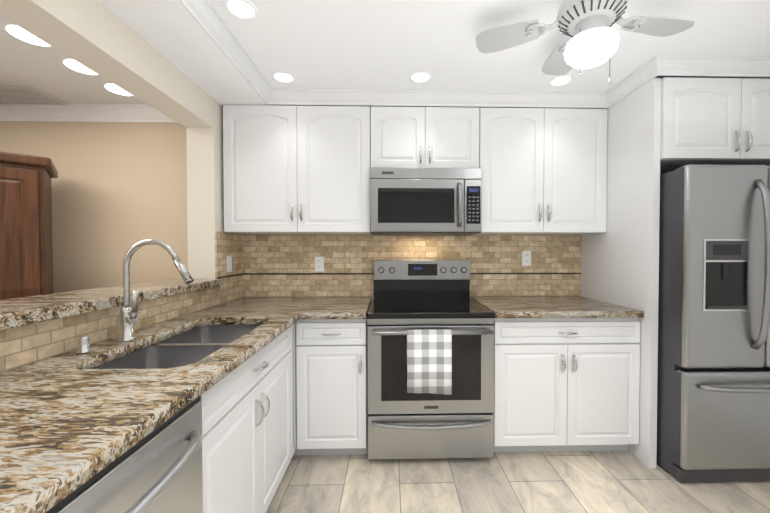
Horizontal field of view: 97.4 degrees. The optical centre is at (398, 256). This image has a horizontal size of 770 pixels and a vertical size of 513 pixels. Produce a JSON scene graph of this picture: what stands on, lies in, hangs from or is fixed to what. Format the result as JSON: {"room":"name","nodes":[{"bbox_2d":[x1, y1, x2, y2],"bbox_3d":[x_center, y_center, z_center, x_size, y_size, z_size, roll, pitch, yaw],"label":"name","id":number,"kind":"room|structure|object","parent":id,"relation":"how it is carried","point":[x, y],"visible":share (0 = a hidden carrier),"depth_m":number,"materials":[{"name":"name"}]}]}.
{"room":"kitchen","nodes":[
{"label":"kitchen","id":0,"kind":"room"},
{"bbox_2d":[0,15,145,103],"bbox_3d":[-3.664,-1.375,0.533,4.600,0.100,5.100,0,1,-1],"label":"ceiling","id":1,"kind":"structure","parent":0,"point":[46,70],"depth_m":2.53,"materials":[{"name":"white paint"}]},
{"bbox_2d":[6,25,49,45],"bbox_3d":[-2.251,-1.346,2.069,0.200,0.008,0.200,0,1,-1],"label":"recessed light","id":2,"kind":"object","parent":1,"relation":"in","point":[18,32],"visible":0.75,"depth_m":2.05,"materials":[{"name":"white glass"}]},
{"bbox_2d":[0,86,67,104],"bbox_3d":[-3.305,-1.355,2.864,0.730,0.014,0.340,0,1,-1],"label":"ceiling vent","id":3,"kind":"object","parent":1,"relation":"in","point":[18,95],"visible":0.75,"depth_m":2.87,"materials":[{"name":"white"}]},
{"bbox_2d":[63,59,97,74],"bbox_3d":[-2.259,-1.351,2.419,0.200,0.008,0.200,0,1,-1],"label":"recessed light","id":4,"kind":"object","parent":1,"relation":"in","point":[73,64],"visible":0.65,"depth_m":2.41,"materials":[{"name":"white glass"}]},
{"bbox_2d":[105,84,132,95],"bbox_3d":[-2.268,-1.357,2.759,0.200,0.008,0.200,0,1,-1],"label":"recessed light","id":5,"kind":"object","parent":1,"relation":"in","point":[114,88],"visible":0.67,"depth_m":2.74,"materials":[{"name":"white"}]},
{"bbox_2d":[0,121,187,292],"bbox_3d":[-3.727,-0.117,3.163,4.600,2.700,0.120,0,1,-1],"label":"wall","id":6,"kind":"structure","parent":0,"point":[118,189],"depth_m":3.12,"materials":[{"name":"beige paint"}]},
{"bbox_2d":[0,103,177,122],"bbox_3d":[-3.725,-1.301,3.039,4.600,0.130,0.090,0,1,-1],"label":"crown molding","id":7,"kind":"structure","parent":6,"relation":"attached to","point":[82,112],"depth_m":3.06,"materials":[{"name":"white wood"}]},
{"bbox_2d":[0,0,213,127],"bbox_3d":[-1.264,-1.119,0.141,0.180,0.600,4.190,0,1,-1],"label":"header beam","id":8,"kind":"structure","parent":0,"point":[98,37],"depth_m":1.47,"materials":[{"name":"beige paint"}]},
{"bbox_2d":[99,0,266,106],"bbox_3d":[-1.019,-1.055,0.353,0.320,0.085,4.600,0,1,-1],"label":"ceiling","id":9,"kind":"structure","parent":0,"point":[173,32],"depth_m":1.66,"materials":[{"name":"white paint"}]},
{"bbox_2d":[186,100,223,278],"bbox_3d":[-1.327,-0.111,2.767,0.180,2.700,1.030,0,1,-1],"label":"wall column","id":10,"kind":"structure","parent":0,"point":[205,197],"depth_m":2.25,"materials":[{"name":"beige paint"}]},
{"bbox_2d":[209,0,769,109],"bbox_3d":[1.231,-1.161,0.406,4.820,0.125,4.600,0,1,-1],"label":"ceiling","id":11,"kind":"structure","parent":0,"point":[357,44],"depth_m":1.77,"materials":[{"name":"white paint"}]},
{"bbox_2d":[179,0,274,104],"bbox_3d":[-0.826,-1.053,0.191,0.058,0.087,4.267,0,1,-1],"label":"crown molding","id":12,"kind":"structure","parent":11,"relation":"attached to","point":[208,19],"depth_m":1.71,"materials":[{"name":"white wood"}]},
{"bbox_2d":[223,0,258,19],"bbox_3d":[-0.707,-1.113,1.520,0.144,0.007,0.144,0,1,-1],"label":"recessed light","id":13,"kind":"object","parent":11,"relation":"in","point":[244,9],"visible":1,"depth_m":1.52,"materials":[{"name":"white glass"}]},
{"bbox_2d":[271,71,295,82],"bbox_3d":[-0.721,-1.122,2.120,0.144,0.007,0.144,0,1,-1],"label":"recessed light","id":14,"kind":"object","parent":11,"relation":"in","point":[282,76],"visible":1,"depth_m":2.11,"materials":[{"name":"white glass"}]},
{"bbox_2d":[409,71,431,82],"bbox_3d":[0.139,-1.122,2.121,0.144,0.007,0.144,0,1,-1],"label":"recessed light","id":15,"kind":"object","parent":11,"relation":"in","point":[420,77],"visible":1,"depth_m":2.12,"materials":[{"name":"white glass"}]},
{"bbox_2d":[275,88,602,107],"bbox_3d":[0.317,-1.087,2.323,2.325,0.087,0.058,0,1,-1],"label":"crown molding","id":16,"kind":"structure","parent":11,"relation":"attached to","point":[283,96],"depth_m":2.32,"materials":[{"name":"white wood"}]},
{"bbox_2d":[549,75,572,86],"bbox_3d":[1.038,-1.123,2.162,0.144,0.007,0.144,0,1,-1],"label":"recessed light","id":17,"kind":"object","parent":11,"relation":"in","point":[561,80],"visible":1,"depth_m":2.16,"materials":[{"name":"white"}]},
{"bbox_2d":[475,0,694,83],"bbox_3d":[0.811,-0.908,1.419,0.906,0.412,0.901,0,1,-1],"label":"ceiling fan","id":18,"kind":"object","parent":11,"relation":"hanging from","point":[586,25],"visible":1,"depth_m":1.41,"materials":[{"name":"white painted metal"},{"name":"white painted wood"},{"name":"frosted glass"}]},
{"bbox_2d":[603,62,650,107],"bbox_3d":[1.455,-1.084,2.133,0.058,0.087,0.360,0,1,-1],"label":"crown molding","id":19,"kind":"structure","parent":11,"relation":"attached to","point":[638,77],"depth_m":2.15,"materials":[{"name":"white wood"}]},
{"bbox_2d":[647,55,769,79],"bbox_3d":[2.518,-1.081,1.935,2.173,0.087,0.058,0,1,-1],"label":"crown molding","id":20,"kind":"structure","parent":11,"relation":"attached to","point":[658,65],"depth_m":1.91,"materials":[{"name":"white wood"}]},
{"bbox_2d":[266,437,769,512],"bbox_3d":[-1.174,1.292,1.037,9.600,0.050,5.900,0,1,-1],"label":"floor","id":21,"kind":"structure","parent":0,"point":[628,481],"depth_m":1.83,"materials":[{"name":"tile"}]},
{"bbox_2d":[0,152,57,299],"bbox_3d":[-3.280,0.244,2.450,1.130,2.000,0.580,-1,1,-41],"label":"armoire","id":22,"kind":"object","parent":21,"relation":"on","point":[26,260],"visible":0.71,"depth_m":2.52,"materials":[{"name":"brown wood"}]},
{"bbox_2d":[46,395,202,512],"bbox_3d":[-0.828,0.837,0.688,0.656,0.872,0.594,0,1,-1],"label":"dishwasher","id":23,"kind":"object","parent":21,"relation":"on","point":[159,469],"visible":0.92,"depth_m":0.77,"materials":[{"name":"grey metal"}]},
{"bbox_2d":[157,324,295,512],"bbox_3d":[-0.884,0.821,1.502,0.639,0.878,1.030,0,1,-1],"label":"base cabinet","id":24,"kind":"object","parent":21,"relation":"on","point":[249,427],"visible":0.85,"depth_m":1.38,"materials":[{"name":"white wood"}]},
{"bbox_2d":[294,317,367,454],"bbox_3d":[-0.713,0.807,2.337,1.022,0.878,0.704,0,1,-1],"label":"base cabinet","id":25,"kind":"object","parent":21,"relation":"on","point":[331,383],"visible":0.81,"depth_m":2.03,"materials":[{"name":"white wood"}]},
{"bbox_2d":[0,297,319,512],"bbox_3d":[-0.875,0.364,1.204,0.642,0.040,2.948,0,1,-1],"label":"countertop","id":26,"kind":"structure","parent":25,"relation":"on","point":[71,422],"depth_m":0.82,"materials":[{"name":"stone"}]},
{"bbox_2d":[76,336,91,353],"bbox_3d":[-1.129,0.314,1.213,0.042,0.058,0.042,0,1,-1],"label":"cap","id":27,"kind":"object","parent":26,"relation":"on","point":[83,344],"visible":1,"depth_m":1.20,"materials":[{"name":"silver metal"}]},
{"bbox_2d":[118,239,192,341],"bbox_3d":[-0.985,0.135,1.373,0.296,0.412,0.060,0,1,-1],"label":"faucet","id":28,"kind":"object","parent":26,"relation":"on","point":[128,318],"visible":1,"depth_m":1.36,"materials":[{"name":"silver metal"}]},
{"bbox_2d":[92,324,261,368],"bbox_3d":[-0.865,0.471,1.452,0.434,0.178,0.854,0,1,-1],"label":"sink","id":29,"kind":"object","parent":26,"relation":"in","point":[194,345],"visible":0.08,"depth_m":1.46,"materials":[{"name":"silver metal"}]},
{"bbox_2d":[212,297,303,311],"bbox_3d":[-0.895,0.346,2.330,0.360,0.040,0.693,0,1,-1],"label":"countertop","id":30,"kind":"structure","parent":25,"relation":"on","point":[253,304],"depth_m":2.30,"materials":[{"name":"stone"}]},
{"bbox_2d":[300,297,371,318],"bbox_3d":[-0.383,0.346,2.341,0.363,0.040,0.697,0,1,-1],"label":"countertop","id":31,"kind":"structure","parent":25,"relation":"on","point":[326,307],"depth_m":2.14,"materials":[{"name":"stone"}]},
{"bbox_2d":[367,260,494,459],"bbox_3d":[0.187,0.639,2.309,0.769,1.215,0.742,0,1,-1],"label":"range","id":32,"kind":"object","parent":21,"relation":"on","point":[458,422],"visible":1,"depth_m":2.02,"materials":[{"name":"grey metal"}]},
{"bbox_2d":[407,329,451,393],"bbox_3d":[0.176,0.605,1.949,0.256,0.369,0.053,0,1,-1],"label":"hanging towel","id":33,"kind":"object","parent":32,"relation":"hanging from","point":[429,360],"visible":1,"depth_m":1.93,"materials":[{"name":"white fabric"}]},
{"bbox_2d":[492,318,639,451],"bbox_3d":[1.026,0.806,2.380,0.902,0.878,0.704,0,1,-1],"label":"base cabinet","id":34,"kind":"object","parent":21,"relation":"on","point":[566,384],"visible":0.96,"depth_m":2.07,"materials":[{"name":"white wood"}]},
{"bbox_2d":[470,296,643,317],"bbox_3d":[1.025,0.345,2.377,0.903,0.040,0.693,0,1,-1],"label":"countertop","id":35,"kind":"structure","parent":34,"relation":"on","point":[502,306],"depth_m":2.18,"materials":[{"name":"stone"}]},
{"bbox_2d":[581,78,660,467],"bbox_3d":[1.499,0.101,2.357,0.040,2.290,0.748,0,1,-1],"label":"wall","id":36,"kind":"structure","parent":21,"relation":"on","point":[620,261],"depth_m":2.11,"materials":[{"name":"white paint"}]},
{"bbox_2d":[656,164,769,481],"bbox_3d":[1.987,0.373,2.208,0.912,1.750,0.923,0,1,-1],"label":"fridge","id":37,"kind":"object","parent":21,"relation":"on","point":[713,402],"visible":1,"depth_m":1.82,"materials":[{"name":"grey metal"}]},
{"bbox_3d":[1.173,-0.111,2.782,4.820,2.700,0.120,0,1,-1],"label":"wall","id":38,"kind":"structure","parent":0,"visible":0},
{"bbox_2d":[223,105,370,233],"bbox_3d":[-0.706,-0.608,2.483,1.009,0.873,0.366,0,1,-1],"label":"upper cabinet","id":39,"kind":"object","parent":38,"relation":"attached to","point":[296,169],"visible":0.98,"depth_m":2.34,"materials":[{"name":"white wood"}]},
{"bbox_2d":[243,234,580,296],"bbox_3d":[0.118,0.070,2.691,2.705,0.499,0.017,0,1,-1],"label":"backsplash","id":40,"kind":"structure","parent":38,"relation":"attached to","point":[278,265],"depth_m":2.68,"materials":[{"name":"tile"}]},
{"bbox_2d":[315,257,323,271],"bbox_3d":[-0.624,0.061,2.665,0.072,0.118,0.009,0,1,-1],"label":"electrical outlet","id":41,"kind":"object","parent":40,"relation":"attached to","point":[319,264],"visible":1,"depth_m":2.66,"materials":[{"name":"white plastic"}]},
{"bbox_2d":[522,251,530,265],"bbox_3d":[1.025,0.015,2.704,0.072,0.118,0.009,0,1,-1],"label":"electrical outlet","id":42,"kind":"object","parent":40,"relation":"attached to","point":[526,258],"visible":1,"depth_m":2.70,"materials":[{"name":"white plastic"}]},
{"bbox_2d":[371,106,478,167],"bbox_3d":[0.182,-0.827,2.501,0.763,0.435,0.366,0,1,-1],"label":"upper cabinet","id":43,"kind":"object","parent":38,"relation":"attached to","point":[424,137],"visible":0.88,"depth_m":2.35,"materials":[{"name":"white wood"}]},
{"bbox_2d":[370,167,481,234],"bbox_3d":[0.183,-0.385,2.464,0.761,0.442,0.455,0,1,-1],"label":"microwave","id":44,"kind":"object","parent":43,"relation":"attached to","point":[425,201],"visible":1,"depth_m":2.29,"materials":[{"name":"grey metal"}]},
{"bbox_2d":[473,108,607,234],"bbox_3d":[1.019,-0.609,2.525,0.907,0.873,0.366,0,1,-1],"label":"upper cabinet","id":45,"kind":"object","parent":38,"relation":"attached to","point":[544,171],"visible":0.96,"depth_m":2.38,"materials":[{"name":"white wood"}]},
{"bbox_2d":[660,77,769,173],"bbox_3d":[1.980,-0.808,2.328,0.918,0.468,0.801,0,1,-1],"label":"upper cabinet","id":46,"kind":"object","parent":38,"relation":"attached to","point":[715,121],"visible":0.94,"depth_m":1.96,"materials":[{"name":"white wood"}]},
{"bbox_3d":[-1.264,0.755,0.171,0.180,1.053,4.190,0,1,-1],"label":"wall","id":47,"kind":"structure","parent":0,"visible":0},
{"bbox_2d":[0,279,222,330],"bbox_3d":[-1.297,0.203,0.210,0.355,0.045,4.088,0,1,-1],"label":"bar","id":48,"kind":"object","parent":47,"relation":"on","point":[21,311],"visible":1,"depth_m":1.31,"materials":[{"name":"stone"}]},
{"bbox_2d":[0,231,242,372],"bbox_3d":[-1.170,0.107,0.362,0.017,0.499,4.588,0,1,-1],"label":"backsplash","id":49,"kind":"structure","parent":47,"relation":"attached to","point":[21,346],"depth_m":1.40,"materials":[{"name":"tile"}]},
{"bbox_2d":[227,256,231,272],"bbox_3d":[-1.212,0.054,2.427,0.009,0.118,0.072,0,1,-1],"label":"outlet","id":50,"kind":"object","parent":49,"relation":"attached to","point":[229,263],"visible":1,"depth_m":2.42,"materials":[{"name":"white plastic"}]}
]}

